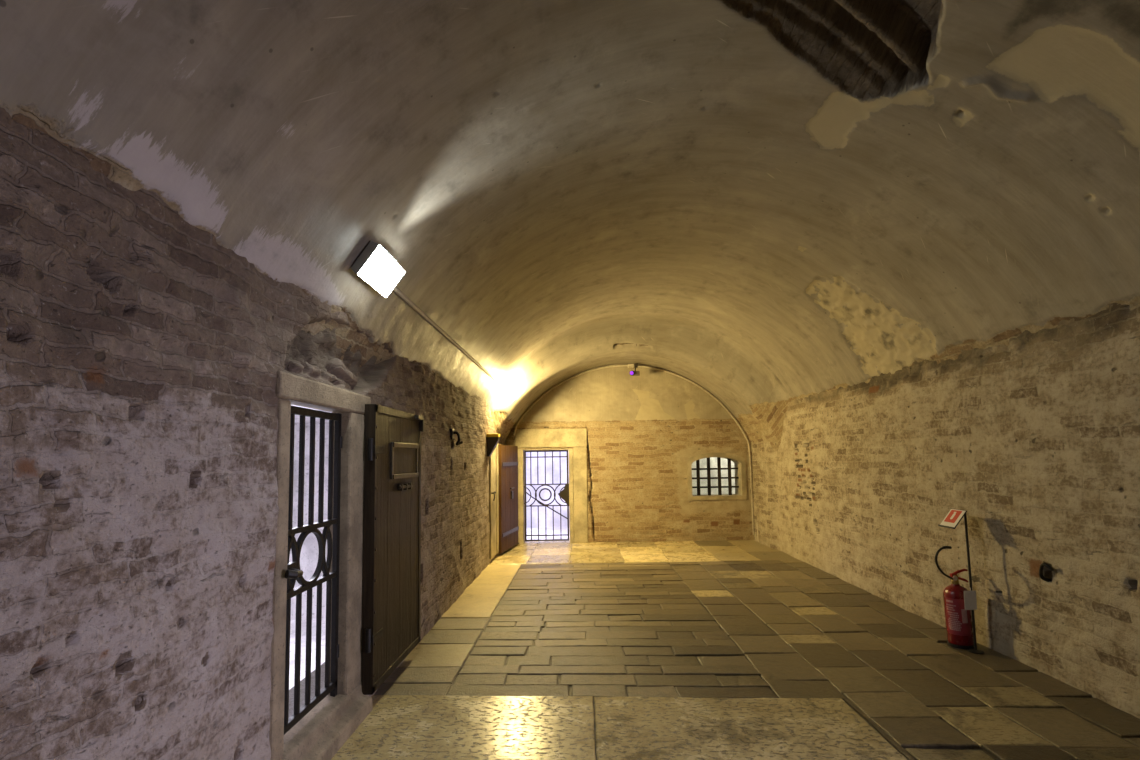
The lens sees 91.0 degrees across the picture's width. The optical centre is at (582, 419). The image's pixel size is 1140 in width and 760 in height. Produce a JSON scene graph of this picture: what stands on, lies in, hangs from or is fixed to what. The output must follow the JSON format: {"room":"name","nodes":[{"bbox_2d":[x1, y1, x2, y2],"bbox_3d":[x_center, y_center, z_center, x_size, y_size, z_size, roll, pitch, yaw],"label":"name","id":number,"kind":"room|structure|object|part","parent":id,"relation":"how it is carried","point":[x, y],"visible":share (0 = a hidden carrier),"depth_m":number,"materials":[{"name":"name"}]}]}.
{"room":"prison interior","nodes":[
{"label":"prison interior","id":0,"kind":"room"},
{"bbox_2d":[0,107,505,759],"bbox_3d":[-1.454,0.505,3.580,0.179,2.575,13.250,-1,-4,0],"label":"wall","id":1,"kind":"structure","parent":0,"point":[141,355],"depth_m":1.78,"materials":[{"name":"beige brick"}]},
{"bbox_2d":[269,399,290,759],"bbox_3d":[-1.427,0.816,2.543,0.122,1.830,0.105,-1,-4,0],"label":"trim","id":2,"kind":"structure","parent":1,"relation":"attached to","point":[278,645],"depth_m":2.54,"materials":[{"name":"stone"}]},
{"bbox_2d":[284,405,341,734],"bbox_3d":[-1.373,0.745,2.902,0.140,1.620,0.746,-1,-4,0],"label":"iron gate","id":3,"kind":"object","parent":1,"relation":"attached to","point":[293,573],"visible":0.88,"depth_m":2.98,"materials":[{"name":"black metal"}]},
{"bbox_3d":[-1.427,0.866,2.928,0.026,0.028,0.654,-1,-4,0],"label":"rail","id":4,"kind":"part","parent":3,"relation":"part of","materials":[{"name":"black metal"}]},
{"bbox_3d":[-1.432,0.564,2.949,0.026,0.028,0.654,-1,-4,0],"label":"rail","id":5,"kind":"part","parent":3,"relation":"part of","materials":[{"name":"black metal"}]},
{"bbox_2d":[275,370,370,414],"bbox_3d":[-1.436,-0.126,3.088,0.132,0.125,1.100,-1,-4,0],"label":"trim","id":6,"kind":"structure","parent":1,"relation":"attached to","point":[300,391],"depth_m":2.91,"materials":[{"name":"stone"}]},
{"bbox_2d":[283,683,372,759],"bbox_3d":[-1.374,1.645,2.966,0.202,0.212,0.895,-1,-4,0],"label":"trim","id":7,"kind":"structure","parent":1,"relation":"attached to","point":[320,734],"depth_m":2.93,"materials":[{"name":"stone"}]},
{"bbox_2d":[329,412,364,694],"bbox_3d":[-1.423,0.874,3.406,0.128,1.834,0.285,-1,-4,0],"label":"trim","id":8,"kind":"structure","parent":1,"relation":"attached to","point":[352,424],"depth_m":3.31,"materials":[{"name":"stone"}]},
{"bbox_2d":[362,404,424,694],"bbox_3d":[-1.305,0.816,3.939,0.095,1.770,1.030,-1,-4,0],"label":"door leaf","id":9,"kind":"structure","parent":1,"relation":"in","point":[392,446],"depth_m":3.75,"materials":[{"name":"wood"}]},
{"bbox_3d":[-1.287,0.294,4.078,0.022,0.250,0.595,-1,-4,0],"label":"hatch frame","id":10,"kind":"part","parent":9,"relation":"part of","materials":[{"name":"wood"}]},
{"bbox_3d":[-1.294,0.296,4.078,0.008,0.178,0.515,-1,-4,0],"label":"hatch panel","id":11,"kind":"part","parent":9,"relation":"part of","materials":[{"name":"wood"}]},
{"bbox_2d":[449,429,462,444],"bbox_3d":[-1.362,0.185,5.968,0.179,0.175,0.108,3,-6,-45],"label":"iron hook","id":12,"kind":"object","parent":1,"relation":"attached to","point":[453,432],"visible":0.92,"depth_m":5.95,"materials":[{"name":"black metal"}]},
{"bbox_3d":[-1.388,0.151,5.945,0.040,0.110,0.120,-1,-4,0],"label":"wall plate","id":13,"kind":"part","parent":12,"relation":"part of","materials":[{"name":"black metal"}]},
{"bbox_2d":[489,448,495,558],"bbox_3d":[-1.367,1.163,8.451,0.052,1.780,0.460,-1,-4,0],"label":"trim","id":14,"kind":"structure","parent":1,"relation":"attached to","point":[492,459],"depth_m":8.34,"materials":[{"name":"stone"}]},
{"bbox_2d":[486,434,499,455],"bbox_3d":[-1.304,0.368,8.176,0.182,0.325,0.180,-1,-4,0],"label":"wall lamp","id":15,"kind":"object","parent":1,"relation":"attached to","point":[492,439],"visible":0.98,"depth_m":8.10,"materials":[{"name":"black plastic"}]},
{"bbox_2d":[496,444,498,553],"bbox_3d":[-1.357,1.204,8.759,0.070,1.740,0.160,-1,-4,0],"label":"trim","id":16,"kind":"structure","parent":1,"relation":"attached to","point":[497,469],"depth_m":8.72,"materials":[{"name":"stone"}]},
{"bbox_2d":[498,445,518,552],"bbox_3d":[-1.238,1.282,9.391,0.114,1.710,1.058,-1,-4,8],"label":"door leaf","id":17,"kind":"structure","parent":1,"relation":"in","point":[507,454],"depth_m":9.26,"materials":[{"name":"brown wood"}]},
{"bbox_2d":[289,405,331,689],"bbox_3d":[-2.577,0.859,3.702,2.200,1.920,3.700,-1,-4,0],"label":"wall","id":18,"kind":"structure","parent":0,"point":[309,554],"depth_m":5.52,"materials":[{"name":"white paint"}]},
{"bbox_2d":[526,450,569,539],"bbox_3d":[-1.157,1.244,11.658,3.050,2.220,2.170,-1,-4,0],"label":"wall","id":19,"kind":"structure","parent":0,"point":[545,494],"depth_m":12.71,"materials":[{"name":"white paint"}]},
{"bbox_2d":[0,0,1139,450],"bbox_3d":[0.906,-0.786,3.663,4.980,2.777,13.400,-1,-4,0],"label":"ceiling","id":20,"kind":"structure","parent":0,"point":[764,205],"depth_m":3.18,"materials":[{"name":"paint"}]},
{"bbox_2d":[351,241,404,296],"bbox_3d":[-1.183,-0.876,3.260,0.166,0.206,0.438,-1,-4,0],"label":"wall lamp","id":21,"kind":"object","parent":20,"relation":"attached to","point":[375,265],"visible":1,"depth_m":3.17,"materials":[{"name":"grey metal"}]},
{"bbox_2d":[392,287,501,385],"bbox_3d":[-1.218,-0.692,5.884,0.032,0.032,4.880,-1,-4,0],"label":"conduit","id":22,"kind":"object","parent":20,"relation":"attached to","point":[398,292],"visible":0.96,"depth_m":4.66,"materials":[{"name":"grey metal"}]},
{"bbox_2d":[508,386,519,399],"bbox_3d":[-1.066,-0.414,8.701,0.170,0.172,0.423,-1,-4,0],"label":"wall lamp","id":23,"kind":"object","parent":20,"relation":"attached to","point":[513,392],"visible":1,"depth_m":8.57,"materials":[{"name":"grey metal"}]},
{"bbox_2d":[628,363,639,375],"bbox_3d":[0.920,-0.899,9.983,0.206,0.221,0.206,-1,-4,0],"label":"security camera","id":24,"kind":"object","parent":20,"relation":"attached to","point":[634,373],"visible":1,"depth_m":9.99,"materials":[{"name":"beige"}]},
{"bbox_2d":[506,364,753,542],"bbox_3d":[0.888,0.521,10.223,4.840,3.400,0.097,-1,-4,0],"label":"wall","id":25,"kind":"structure","parent":0,"point":[643,430],"depth_m":10.19,"materials":[{"name":"beige brick"}]},
{"bbox_2d":[518,449,524,543],"bbox_3d":[-1.134,1.405,10.347,0.130,1.715,0.462,-1,-4,0],"label":"trim","id":26,"kind":"structure","parent":25,"relation":"attached to","point":[521,491],"depth_m":10.13,"materials":[{"name":"stone"}]},
{"bbox_2d":[524,450,568,540],"bbox_3d":[-0.657,1.376,10.219,0.885,1.640,0.049,-1,-4,0],"label":"iron gate","id":27,"kind":"object","parent":25,"relation":"attached to","point":[564,494],"visible":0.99,"depth_m":10.21,"materials":[{"name":"black metal"}]},
{"bbox_3d":[-0.652,1.564,10.216,0.806,0.020,0.020,-1,-4,0],"label":"rail","id":28,"kind":"part","parent":27,"relation":"part of","materials":[{"name":"black metal"}]},
{"bbox_3d":[-0.657,1.177,10.243,0.806,0.020,0.020,-1,-4,0],"label":"rail","id":29,"kind":"part","parent":27,"relation":"part of","materials":[{"name":"black metal"}]},
{"bbox_3d":[-0.665,0.679,10.278,0.806,0.020,0.020,-1,-4,0],"label":"rail","id":30,"kind":"part","parent":27,"relation":"part of","materials":[{"name":"black metal"}]},
{"bbox_3d":[-0.644,2.095,10.179,0.806,0.020,0.020,-1,-4,0],"label":"rail","id":31,"kind":"part","parent":27,"relation":"part of","materials":[{"name":"black metal"}]},
{"bbox_3d":[-0.331,1.369,10.218,0.233,0.414,0.047,-1,-4,0],"label":"lock plate","id":32,"kind":"part","parent":27,"relation":"part of","materials":[{"name":"black metal"}]},
{"bbox_2d":[523,448,570,450],"bbox_3d":[-0.668,0.538,10.418,0.928,0.050,0.440,-1,-4,0],"label":"trim","id":33,"kind":"structure","parent":25,"relation":"attached to","point":[559,448],"depth_m":10.20,"materials":[{"name":"stone"}]},
{"bbox_2d":[515,428,586,447],"bbox_3d":[-0.578,0.341,10.340,1.315,0.340,0.324,-1,-4,0],"label":"trim","id":34,"kind":"structure","parent":25,"relation":"attached to","point":[575,437],"depth_m":10.18,"materials":[{"name":"stone"}]},
{"bbox_2d":[569,449,573,542],"bbox_3d":[-0.201,1.391,10.343,0.080,1.715,0.470,-1,-4,0],"label":"trim","id":35,"kind":"structure","parent":25,"relation":"attached to","point":[571,492],"depth_m":10.11,"materials":[{"name":"stone"}]},
{"bbox_2d":[573,447,587,542],"bbox_3d":[-0.035,1.367,10.217,0.250,1.740,0.226,-1,-4,0],"label":"trim","id":36,"kind":"structure","parent":25,"relation":"attached to","point":[579,453],"depth_m":10.10,"materials":[{"name":"stone"}]},
{"bbox_2d":[513,365,753,534],"bbox_3d":[0.901,0.539,10.151,4.314,3.115,0.030,-1,-4,0],"label":"conduit","id":37,"kind":"object","parent":25,"relation":"attached to","point":[548,391],"visible":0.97,"depth_m":10.20,"materials":[{"name":"beige metal"}]},
{"bbox_2d":[687,453,746,499],"bbox_3d":[2.431,1.033,10.368,1.062,0.854,0.466,-1,-4,0],"label":"window","id":38,"kind":"structure","parent":25,"relation":"in","point":[740,461],"depth_m":10.15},
{"bbox_2d":[692,457,737,494],"bbox_3d":[2.431,1.045,10.452,0.900,0.700,0.004,-1,-4,0],"label":"window","id":39,"kind":"structure","parent":38,"relation":"in","point":[713,460],"depth_m":10.45,"materials":[{"name":"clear glass"}]},
{"bbox_2d":[692,457,738,495],"bbox_3d":[2.431,1.040,10.349,0.960,0.757,0.034,-1,-4,0],"label":"window grille","id":40,"kind":"object","parent":38,"relation":"attached to","point":[697,468],"visible":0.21,"depth_m":10.33,"materials":[{"name":"black metal"}]},
{"bbox_2d":[288,540,1139,759],"bbox_3d":[0.886,1.746,3.466,5.700,0.043,13.940,-1,-4,0],"label":"floor","id":41,"kind":"structure","parent":0,"point":[722,649],"depth_m":3.83,"materials":[{"name":"stone"}]},
{"bbox_2d":[935,546,973,648],"bbox_3d":[2.893,1.377,4.412,0.322,0.790,0.183,-1,-4,-4],"label":"fire extinguisher","id":42,"kind":"object","parent":41,"relation":"on","point":[959,627],"visible":0.99,"depth_m":4.34,"materials":[{"name":"red metal"}]},
{"bbox_2d":[946,600,967,630],"bbox_3d":[2.906,1.519,4.346,0.134,0.227,0.030,-4,-5,38],"label":"print","id":43,"kind":"object","parent":42,"relation":"attached to","point":[956,614],"depth_m":4.34},
{"bbox_3d":[2.974,1.228,4.425,0.131,0.109,0.030,-1,-4,3],"label":"handle","id":44,"kind":"part","parent":42,"relation":"part of","materials":[{"name":"red plastic"}]},
{"bbox_2d":[938,509,984,653],"bbox_3d":[2.944,1.233,4.351,0.168,1.059,0.246,-1,-4,0],"label":"sign stand","id":45,"kind":"object","parent":41,"relation":"on","point":[952,519],"visible":1,"depth_m":4.30,"materials":[{"name":"red painted metal"},{"name":"black metal"},{"name":"white plastic"}]},
{"bbox_3d":[2.913,0.777,4.411,0.119,0.140,0.189,-1,-4,0],"label":"plate","id":46,"kind":"part","parent":45,"relation":"part of","materials":[{"name":"red plastic"}]},
{"bbox_3d":[2.974,1.229,4.294,0.017,1.042,0.042,-1,-4,0],"label":"post","id":47,"kind":"part","parent":45,"relation":"part of","materials":[{"name":"black metal"}]},
{"bbox_3d":[2.982,1.749,4.245,0.108,0.014,0.108,-1,-4,0],"label":"plate","id":48,"kind":"part","parent":45,"relation":"part of","materials":[{"name":"black metal"}]},
{"bbox_2d":[751,303,1139,718],"bbox_3d":[3.120,0.442,3.589,0.137,2.566,13.268,-1,-4,0],"label":"wall","id":49,"kind":"structure","parent":0,"point":[1036,437],"depth_m":4.19,"materials":[{"name":"beige brick"}]},
{"bbox_2d":[1039,563,1053,581],"bbox_3d":[3.106,1.026,3.751,0.071,0.143,0.124,-3,-5,32],"label":"iron hook","id":50,"kind":"object","parent":49,"relation":"attached to","point":[1042,565],"visible":1,"depth_m":3.77,"materials":[{"name":"black metal"}]}
]}

